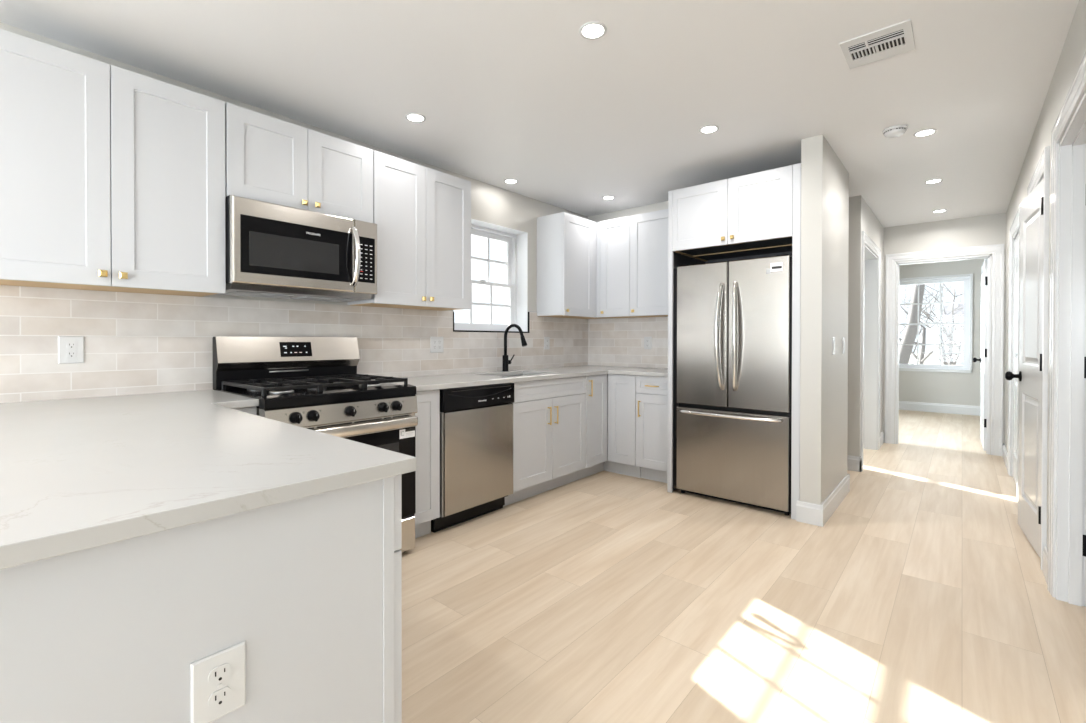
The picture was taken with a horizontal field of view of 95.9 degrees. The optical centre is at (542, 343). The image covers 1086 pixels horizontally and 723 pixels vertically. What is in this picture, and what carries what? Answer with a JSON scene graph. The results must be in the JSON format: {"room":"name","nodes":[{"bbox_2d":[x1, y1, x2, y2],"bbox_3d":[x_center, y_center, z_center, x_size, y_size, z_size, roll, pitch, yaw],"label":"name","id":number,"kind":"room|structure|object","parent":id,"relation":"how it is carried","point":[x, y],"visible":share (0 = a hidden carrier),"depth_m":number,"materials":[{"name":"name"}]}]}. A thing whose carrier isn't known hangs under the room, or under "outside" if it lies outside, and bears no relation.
{"room":"kitchen","nodes":[
{"label":"kitchen","id":0,"kind":"room"},
{"bbox_2d":[0,22,587,389],"bbox_3d":[-0.332,-0.095,4.330,0.220,2.438,14.550,0,1,41],"label":"wall","id":1,"kind":"structure","parent":0,"point":[491,204],"depth_m":3.95,"materials":[{"name":"grey paint"}]},
{"bbox_2d":[58,336,83,363],"bbox_3d":[-2.052,0.025,2.132,0.008,0.118,0.082,0,1,41],"label":"wall outlet","id":2,"kind":"object","parent":1,"relation":"attached to","point":[70,348],"visible":1,"depth_m":2.13,"materials":[{"name":"white plastic"}]},
{"bbox_2d":[66,342,76,347],"bbox_3d":[-2.050,0.006,2.130,0.003,0.027,0.033,0,1,41],"label":"receptacle","id":3,"kind":"object","parent":2,"relation":"attached to","point":[68,344],"depth_m":2.13,"materials":[{"name":"white plastic"}]},
{"bbox_2d":[66,351,76,356],"bbox_3d":[-2.050,0.045,2.131,0.003,0.027,0.033,0,1,41],"label":"receptacle","id":4,"kind":"object","parent":2,"relation":"attached to","point":[68,353],"depth_m":2.13,"materials":[{"name":"white plastic"}]},
{"bbox_2d":[0,29,225,296],"bbox_3d":[-1.873,-0.688,2.088,0.344,0.901,0.825,0,1,41],"label":"upper cabinet","id":5,"kind":"object","parent":1,"relation":"attached to","point":[112,178],"visible":1,"depth_m":1.99,"materials":[{"name":"grey paint"}]},
{"bbox_2d":[0,285,587,402],"bbox_3d":[-1.037,-0.026,3.330,0.008,0.512,4.612,0,1,41],"label":"backsplash","id":6,"kind":"structure","parent":1,"relation":"attached to","point":[135,343],"depth_m":2.44,"materials":[{"name":"tile"}]},
{"bbox_2d":[225,102,372,222],"bbox_3d":[-1.355,-0.921,2.691,0.344,0.442,0.758,0,1,41],"label":"upper cabinet","id":7,"kind":"object","parent":1,"relation":"attached to","point":[269,159],"visible":0.84,"depth_m":2.54,"materials":[{"name":"grey paint"}]},
{"bbox_2d":[219,195,376,301],"bbox_3d":[-1.319,-0.475,2.653,0.450,0.444,0.745,0,1,41],"label":"microwave","id":8,"kind":"object","parent":7,"relation":"attached to","point":[277,251],"visible":0.99,"depth_m":2.50,"materials":[{"name":"silver metal"}]},
{"bbox_2d":[219,283,371,301],"bbox_3d":[-1.350,-0.274,2.680,0.335,0.033,0.725,0,1,41],"label":"hood","id":9,"kind":"object","parent":8,"relation":"attached to","point":[233,289],"depth_m":2.57,"materials":[{"name":"silver metal"}]},
{"bbox_2d":[360,244,371,279],"bbox_3d":[-1.001,-0.464,2.773,0.001,0.192,0.076,0,1,41],"label":"keypad","id":10,"kind":"object","parent":8,"relation":"attached to","point":[366,249],"depth_m":2.77,"materials":[{"name":"white"}]},
{"bbox_2d":[347,150,470,310],"bbox_3d":[-0.862,-0.695,3.270,0.344,0.901,0.752,0,1,41],"label":"upper cabinet","id":11,"kind":"object","parent":1,"relation":"attached to","point":[422,214],"visible":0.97,"depth_m":3.13,"materials":[{"name":"grey paint"}]},
{"bbox_2d":[430,337,442,352],"bbox_3d":[-0.781,0.004,3.616,0.008,0.118,0.118,0,1,41],"label":"wall outlet","id":12,"kind":"object","parent":1,"relation":"attached to","point":[436,343],"visible":1,"depth_m":3.61,"materials":[{"name":"white plastic"}]},
{"bbox_2d":[453,219,527,331],"bbox_3d":[-0.494,-0.551,4.133,0.215,0.888,0.845,0,1,41],"label":"window","id":13,"kind":"structure","parent":1,"relation":"in","point":[516,263],"depth_m":4.39,"materials":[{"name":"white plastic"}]},
{"bbox_2d":[453,312,529,332],"bbox_3d":[-0.406,-0.192,4.064,0.012,0.190,0.866,0,1,41],"label":"trim","id":14,"kind":"structure","parent":1,"relation":"attached to","point":[453,312],"depth_m":3.98,"materials":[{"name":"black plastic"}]},
{"bbox_2d":[544,337,549,349],"bbox_3d":[0.038,-0.008,4.573,0.009,0.118,0.078,0,1,41],"label":"wall outlet","id":15,"kind":"object","parent":1,"relation":"attached to","point":[546,339],"visible":1,"depth_m":4.57,"materials":[{"name":"white plastic"}]},
{"bbox_2d":[537,212,605,318],"bbox_3d":[0.332,-0.703,4.666,0.344,0.901,0.800,0,1,41],"label":"upper cabinet","id":16,"kind":"object","parent":1,"relation":"attached to","point":[566,242],"visible":0.95,"depth_m":4.40,"materials":[{"name":"grey paint"}]},
{"bbox_2d":[0,0,1078,227],"bbox_3d":[1.957,-1.373,2.364,6.200,0.150,14.550,0,1,41],"label":"ceiling","id":17,"kind":"structure","parent":0,"point":[503,90],"depth_m":2.39,"materials":[{"name":"white paint"}]},
{"bbox_2d":[405,113,425,121],"bbox_3d":[-0.733,-1.301,2.820,0.114,0.005,0.114,0,1,41],"label":"recessed light","id":18,"kind":"object","parent":17,"relation":"in","point":[414,117],"visible":1,"depth_m":2.81,"materials":[{"name":"white plastic"}]},
{"bbox_2d":[504,179,517,183],"bbox_3d":[-0.259,-1.308,3.944,0.114,0.005,0.114,0,1,41],"label":"recessed light","id":19,"kind":"object","parent":17,"relation":"in","point":[509,181],"visible":1,"depth_m":3.94,"materials":[{"name":"white plastic"}]},
{"bbox_2d":[579,22,606,39],"bbox_3d":[0.206,-1.294,2.026,0.114,0.005,0.114,0,1,41],"label":"recessed light","id":20,"kind":"object","parent":17,"relation":"in","point":[590,30],"visible":1,"depth_m":2.02,"materials":[{"name":"white plastic"}]},
{"bbox_2d":[602,196,614,199],"bbox_3d":[0.587,-1.311,4.394,0.114,0.005,0.114,0,1,41],"label":"recessed light","id":21,"kind":"object","parent":17,"relation":"in","point":[604,197],"visible":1,"depth_m":4.38,"materials":[{"name":"white plastic"}]},
{"bbox_2d":[699,125,718,133],"bbox_3d":[1.006,-1.300,2.970,0.114,0.005,0.114,0,1,41],"label":"recessed light","id":22,"kind":"object","parent":17,"relation":"in","point":[710,128],"visible":1,"depth_m":2.97,"materials":[{"name":"white plastic"}]},
{"bbox_2d":[840,19,914,68],"bbox_3d":[1.454,-1.293,2.128,0.246,0.007,0.256,0,1,41],"label":"ceiling vent","id":23,"kind":"object","parent":17,"relation":"in","point":[898,38],"visible":1,"depth_m":2.12,"materials":[{"name":"white plastic"}]},
{"bbox_2d":[882,125,907,137],"bbox_3d":[2.131,-1.283,2.967,0.124,0.038,0.124,0,1,41],"label":"smoke detector","id":24,"kind":"object","parent":17,"relation":"attached to","point":[897,130],"visible":1,"depth_m":2.94,"materials":[{"name":"white plastic"}]},
{"bbox_2d":[913,129,936,136],"bbox_3d":[2.352,-1.299,3.016,0.114,0.005,0.114,0,1,41],"label":"recessed light","id":25,"kind":"object","parent":17,"relation":"in","point":[926,132],"visible":1,"depth_m":3.01,"materials":[{"name":"white plastic"}]},
{"bbox_2d":[925,179,941,183],"bbox_3d":[3.133,-1.305,3.931,0.114,0.005,0.114,0,1,41],"label":"recessed light","id":26,"kind":"object","parent":17,"relation":"in","point":[932,180],"visible":1,"depth_m":3.93,"materials":[{"name":"white plastic"}]},
{"bbox_2d":[932,210,946,212],"bbox_3d":[3.914,-1.310,4.836,0.114,0.005,0.114,0,1,41],"label":"recessed light","id":27,"kind":"object","parent":17,"relation":"in","point":[936,211],"visible":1,"depth_m":4.84,"materials":[{"name":"white plastic"}]},
{"bbox_2d":[588,201,667,366],"bbox_3d":[1.357,-0.094,4.464,2.172,2.438,0.209,0,1,41],"label":"wall","id":28,"kind":"structure","parent":0,"point":[662,205],"depth_m":4.75,"materials":[{"name":"grey paint"}]},
{"bbox_2d":[588,317,667,367],"bbox_3d":[0.941,-0.015,4.676,1.246,0.476,0.008,0,1,41],"label":"backsplash","id":29,"kind":"structure","parent":28,"relation":"attached to","point":[613,341],"depth_m":4.76,"materials":[{"name":"tile"}]},
{"bbox_2d":[596,209,667,317],"bbox_3d":[0.954,-0.701,4.446,0.934,0.901,0.334,0,1,41],"label":"upper cabinet","id":30,"kind":"object","parent":28,"relation":"attached to","point":[632,251],"visible":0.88,"depth_m":4.39,"materials":[{"name":"grey paint"}]},
{"bbox_2d":[644,337,651,348],"bbox_3d":[0.988,-0.010,4.625,0.078,0.118,0.009,0,1,41],"label":"wall outlet","id":31,"kind":"object","parent":28,"relation":"attached to","point":[647,340],"visible":1,"depth_m":4.62,"materials":[{"name":"white plastic"}]},
{"bbox_2d":[402,410,1085,722],"bbox_3d":[1.876,1.199,2.471,6.433,0.120,16.835,0,1,41],"label":"floor","id":32,"kind":"structure","parent":0,"point":[603,596],"depth_m":2.13,"materials":[{"name":"brown wood"}]},
{"bbox_2d":[0,476,393,722],"bbox_3d":[-0.624,0.716,0.710,0.028,0.866,0.920,0,1,41],"label":"peninsula panel","id":33,"kind":"object","parent":32,"relation":"on","point":[112,632],"visible":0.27,"depth_m":0.80,"materials":[{"name":"grey paint"}]},
{"bbox_2d":[190,641,245,722],"bbox_3d":[-0.531,0.560,0.804,0.008,0.108,0.078,0,1,41],"label":"wall outlet","id":34,"kind":"object","parent":33,"relation":"attached to","point":[218,679],"visible":1,"depth_m":0.80,"materials":[{"name":"white plastic"}]},
{"bbox_2d":[208,663,231,684],"bbox_3d":[-0.530,0.541,0.803,0.003,0.027,0.033,0,1,41],"label":"receptacle","id":35,"kind":"object","parent":34,"relation":"attached to","point":[218,673],"depth_m":0.80,"materials":[{"name":"white plastic"}]},
{"bbox_2d":[208,687,231,708],"bbox_3d":[-0.530,0.580,0.803,0.003,0.027,0.033,0,1,41],"label":"receptacle","id":36,"kind":"object","parent":34,"relation":"attached to","point":[218,697],"depth_m":0.80,"materials":[{"name":"white plastic"}]},
{"bbox_2d":[232,406,255,414],"bbox_3d":[-1.549,0.704,2.253,0.620,0.866,0.214,0,1,41],"label":"base cabinet","id":37,"kind":"object","parent":32,"relation":"on","point":[252,410],"visible":0.08,"depth_m":2.10,"materials":[{"name":"grey paint"}]},
{"bbox_2d":[213,336,417,552],"bbox_3d":[-1.178,0.548,2.581,0.735,1.174,0.764,0,1,41],"label":"gas range","id":38,"kind":"object","parent":32,"relation":"on","point":[313,383],"visible":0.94,"depth_m":2.55,"materials":[{"name":"silver metal"}]},
{"bbox_2d":[214,382,415,409],"bbox_3d":[-1.187,0.250,2.587,0.662,0.054,0.762,0,1,41],"label":"cooktop","id":39,"kind":"object","parent":38,"relation":"in","point":[347,395],"depth_m":2.36,"materials":[{"name":"black metal"}]},
{"bbox_2d":[394,474,401,722],"bbox_3d":[-0.742,0.713,1.057,0.639,0.866,0.655,0,1,41],"label":"base cabinet","id":40,"kind":"object","parent":32,"relation":"on","point":[398,478],"visible":0.09,"depth_m":1.06,"materials":[{"name":"grey paint"}]},
{"bbox_2d":[415,389,439,537],"bbox_3d":[-0.910,0.699,3.000,0.620,0.866,0.212,0,1,41],"label":"base cabinet","id":41,"kind":"object","parent":32,"relation":"on","point":[428,402],"visible":0.41,"depth_m":2.82,"materials":[{"name":"grey paint"}]},
{"bbox_2d":[431,383,513,532],"bbox_3d":[-0.627,0.698,3.300,0.640,0.866,0.597,0,1,41],"label":"dishwasher","id":42,"kind":"object","parent":32,"relation":"on","point":[476,422],"visible":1,"depth_m":3.06,"materials":[{"name":"silver metal"}]},
{"bbox_2d":[436,496,505,519],"bbox_3d":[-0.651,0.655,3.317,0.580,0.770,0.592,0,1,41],"label":"toe kick","id":43,"kind":"object","parent":42,"relation":"in","point":[440,518],"depth_m":3.12,"materials":[{"name":"plastic"}]},
{"bbox_2d":[503,376,585,506],"bbox_3d":[-0.151,0.694,3.861,0.654,0.866,0.866,0,1,41],"label":"base cabinet","id":44,"kind":"object","parent":32,"relation":"on","point":[549,415],"visible":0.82,"depth_m":3.63,"materials":[{"name":"grey paint"}]},
{"bbox_2d":[578,374,640,479],"bbox_3d":[0.513,0.691,4.450,0.896,0.866,0.892,0,1,41],"label":"base cabinet","id":45,"kind":"object","parent":32,"relation":"on","point":[610,398],"visible":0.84,"depth_m":4.14,"materials":[{"name":"grey paint"}]},
{"bbox_2d":[371,365,667,390],"bbox_3d":[0.094,0.244,3.696,1.256,0.030,2.584,0,1,41],"label":"countertop","id":46,"kind":"structure","parent":45,"relation":"on","point":[445,381],"depth_m":3.66,"materials":[{"name":"white stone"}]},
{"bbox_2d":[502,324,526,371],"bbox_3d":[-0.205,0.031,4.003,0.263,0.390,0.131,0,1,41],"label":"faucet","id":47,"kind":"object","parent":46,"relation":"on","point":[505,361],"visible":1,"depth_m":4.02,"materials":[{"name":"black metal"}]},
{"bbox_2d":[506,374,526,376],"bbox_3d":[-0.202,0.359,3.794,0.438,0.200,0.608,0,1,41],"label":"sink","id":48,"kind":"object","parent":46,"relation":"in","point":[520,374],"visible":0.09,"depth_m":4.07,"materials":[{"name":"metal"}]},
{"bbox_2d":[636,375,667,482],"bbox_3d":[1.077,0.694,4.151,0.348,0.866,0.618,0,1,41],"label":"base cabinet","id":49,"kind":"object","parent":32,"relation":"on","point":[651,391],"visible":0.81,"depth_m":3.97,"materials":[{"name":"grey paint"}]},
{"bbox_2d":[673,254,791,515],"bbox_3d":[1.473,0.270,3.647,0.825,1.722,0.721,0,1,41],"label":"refrigerator","id":50,"kind":"object","parent":32,"relation":"on","point":[732,320],"visible":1,"depth_m":3.39,"materials":[{"name":"silver metal"}]},
{"bbox_2d":[677,255,791,412],"bbox_3d":[1.479,0.260,3.642,0.787,1.682,0.721,0,1,41],"label":"fridge","id":51,"kind":"object","parent":50,"relation":"in","point":[734,318],"depth_m":3.38,"materials":[{"name":"grey metal"}]},
{"bbox_2d":[667,163,800,519],"bbox_3d":[1.523,-0.015,3.694,0.914,2.287,0.742,0,1,41],"label":"surround","id":52,"kind":"object","parent":32,"relation":"on","point":[754,215],"visible":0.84,"depth_m":3.40,"materials":[{"name":"grey paint"}]},
{"bbox_2d":[796,474,849,526],"bbox_3d":[1.552,1.064,3.829,1.308,0.130,0.961,0,1,41],"label":"baseboard","id":53,"kind":"structure","parent":32,"relation":"on","point":[809,513],"depth_m":3.12,"materials":[{"name":"white paint"}]},
{"bbox_2d":[800,134,848,504],"bbox_3d":[1.993,-0.086,3.445,0.120,2.438,0.931,0,1,41],"label":"wall pillar","id":54,"kind":"structure","parent":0,"point":[824,178],"depth_m":3.12,"materials":[{"name":"grey paint"}]},
{"bbox_2d":[832,337,834,354],"bbox_3d":[1.968,0.013,3.317,0.008,0.118,0.075,0,1,41],"label":"light switch","id":55,"kind":"object","parent":54,"relation":"attached to","point":[833,338],"visible":1,"depth_m":3.30,"materials":[{"name":"white plastic"}]},
{"bbox_2d":[842,338,844,353],"bbox_3d":[2.208,0.012,3.599,0.008,0.118,0.075,0,1,41],"label":"light switch","id":56,"kind":"object","parent":54,"relation":"attached to","point":[843,339],"visible":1,"depth_m":3.58,"materials":[{"name":"white plastic"}]},
{"bbox_2d":[847,195,883,456],"bbox_3d":[3.287,-0.096,4.980,0.115,2.438,1.627,0,1,41],"label":"wall","id":57,"kind":"structure","parent":0,"point":[861,217],"depth_m":4.36,"materials":[{"name":"grey paint"}]},
{"bbox_2d":[847,455,861,471],"bbox_3d":[2.338,1.059,4.761,1.290,0.130,0.079,0,1,41],"label":"baseboard","id":58,"kind":"structure","parent":57,"relation":"attached to","point":[854,463],"depth_m":4.35,"materials":[{"name":"white paint"}]},
{"bbox_2d":[860,231,880,470],"bbox_3d":[3.173,0.060,4.835,0.136,2.128,1.194,0,1,41],"label":"door frame","id":59,"kind":"structure","parent":57,"relation":"in","point":[870,252],"depth_m":5.20,"materials":[{"name":"white paint"}]},
{"bbox_2d":[880,431,883,446],"bbox_3d":[3.733,1.056,5.411,0.015,0.130,0.403,0,1,41],"label":"baseboard","id":60,"kind":"structure","parent":57,"relation":"attached to","point":[882,432],"depth_m":5.44,"materials":[{"name":"white paint"}]},
{"bbox_2d":[899,258,986,405],"bbox_3d":[6.651,-0.112,7.785,5.900,2.438,0.180,0,1,41],"label":"wall","id":61,"kind":"structure","parent":0,"point":[914,386],"depth_m":7.82,"materials":[{"name":"grey paint"}]},
{"bbox_2d":[899,276,969,369],"bbox_3d":[6.326,-0.330,8.026,1.010,1.470,0.125,0,1,41],"label":"window","id":62,"kind":"structure","parent":61,"relation":"in","point":[966,279],"depth_m":7.90,"materials":[{"name":"white plastic"}]},
{"bbox_2d":[899,274,972,372],"bbox_3d":[6.278,-0.322,7.971,1.070,1.545,0.024,0,1,41],"label":"trim","id":63,"kind":"structure","parent":61,"relation":"attached to","point":[961,275],"depth_m":7.69,"materials":[{"name":"white paint"}]},
{"bbox_2d":[899,401,979,415],"bbox_3d":[5.025,1.039,6.894,4.600,0.145,3.300,0,1,41],"label":"baseboard","id":64,"kind":"structure","parent":61,"relation":"attached to","point":[903,405],"depth_m":7.88,"materials":[{"name":"white paint"}]},
{"bbox_2d":[882,213,1005,454],"bbox_3d":[4.410,-0.096,5.166,5.900,2.438,0.115,0,1,41],"label":"wall","id":65,"kind":"structure","parent":0,"point":[983,230],"depth_m":5.20,"materials":[{"name":"grey paint"}]},
{"bbox_2d":[885,244,1003,455],"bbox_3d":[4.525,0.057,5.555,0.975,2.128,0.892,0,1,41],"label":"door","id":66,"kind":"structure","parent":65,"relation":"in","point":[992,269],"depth_m":5.10,"materials":[{"name":"white paint"}]},
{"bbox_2d":[1004,0,1085,547],"bbox_3d":[1.149,-0.068,0.750,0.115,2.438,10.835,0,1,41],"label":"wall","id":67,"kind":"structure","parent":0,"point":[1073,51],"depth_m":2.44,"materials":[{"name":"grey paint"}]},
{"bbox_2d":[1008,207,1019,498],"bbox_3d":[3.806,0.068,3.871,0.136,2.128,0.916,0,1,41],"label":"door","id":68,"kind":"structure","parent":67,"relation":"in","point":[1014,257],"depth_m":4.09,"materials":[{"name":"white paint"}]},
{"bbox_2d":[1002,443,1047,585],"bbox_3d":[1.099,1.085,0.801,0.015,0.130,10.835,0,1,41],"label":"baseboard","id":69,"kind":"structure","parent":67,"relation":"attached to","point":[1004,449],"depth_m":2.43,"materials":[{"name":"white paint"}]},
{"bbox_2d":[1005,146,1049,569],"bbox_3d":[2.803,0.074,2.778,0.241,2.128,0.851,0,1,41],"label":"door","id":70,"kind":"structure","parent":67,"relation":"in","point":[1032,375],"depth_m":2.71,"materials":[{"name":"white paint"}]},
{"bbox_2d":[1048,52,1085,606],"bbox_3d":[2.360,0.082,1.611,0.876,2.128,1.001,0,1,41],"label":"door","id":71,"kind":"structure","parent":67,"relation":"in","point":[1067,367],"depth_m":2.16,"materials":[{"name":"white paint"}]},
{"label":"outside","id":72,"kind":"structure","parent":0,"visible":0},
{"bbox_2d":[908,354,942,364],"bbox_3d":[7.501,1.794,13.334,120.000,0.050,150.000,0,1,41],"label":"ground","id":73,"kind":"structure","parent":72,"point":[929,360],"depth_m":46.56,"materials":[{"name":"grey snow"}]},
{"bbox_2d":[899,284,924,363],"bbox_3d":[10.668,-3.790,14.383,12.422,11.178,9.236,0,1,-39],"label":"bare tree","id":74,"kind":"object","parent":73,"relation":"on","point":[910,333],"visible":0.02,"depth_m":12.48,"materials":[{"name":"grey plant"}]},
{"bbox_2d":[899,282,962,364],"bbox_3d":[11.546,-0.689,13.867,3.322,4.932,3.679,0,1,-43],"label":"bare tree","id":75,"kind":"object","parent":73,"relation":"on","point":[943,354],"visible":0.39,"depth_m":14.05,"materials":[{"name":"grey plant"}]},
{"bbox_2d":[899,285,963,363],"bbox_3d":[12.159,-0.667,16.320,4.727,4.850,6.316,0,0,-23],"label":"bare tree","id":76,"kind":"object","parent":73,"relation":"on","point":[923,329],"visible":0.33,"depth_m":16.10,"materials":[{"name":"grey plant"}]},
{"bbox_2d":[899,282,963,364],"bbox_3d":[16.221,-0.918,19.091,5.551,5.319,3.899,0,0,-19],"label":"bare tree","id":77,"kind":"object","parent":73,"relation":"on","point":[959,348],"visible":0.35,"depth_m":19.10,"materials":[{"name":"grey plant"}]},
{"bbox_2d":[910,351,961,364],"bbox_3d":[10.317,0.868,13.389,1.669,1.812,2.335,0,0,3],"label":"bare shrub","id":78,"kind":"object","parent":73,"relation":"on","point":[961,351],"visible":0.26,"depth_m":12.80,"materials":[{"name":"grey plant"}]},
{"bbox_2d":[943,303,963,364],"bbox_3d":[38.327,-0.872,38.271,10.800,5.000,8.800,0,1,41],"label":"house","id":79,"kind":"structure","parent":73,"relation":"on","point":[960,362],"depth_m":38.45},
{"bbox_3d":[-1.222,0.710,1.467,0.620,0.866,0.655,0,1,41],"label":"base cabinet","id":80,"kind":"object","parent":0,"visible":0},
{"bbox_2d":[0,389,415,569],"bbox_3d":[-1.320,0.258,1.427,2.055,0.030,1.170,0,1,41],"label":"countertop","id":81,"kind":"structure","parent":80,"relation":"on","point":[77,474],"depth_m":0.99,"materials":[{"name":"white stone"}]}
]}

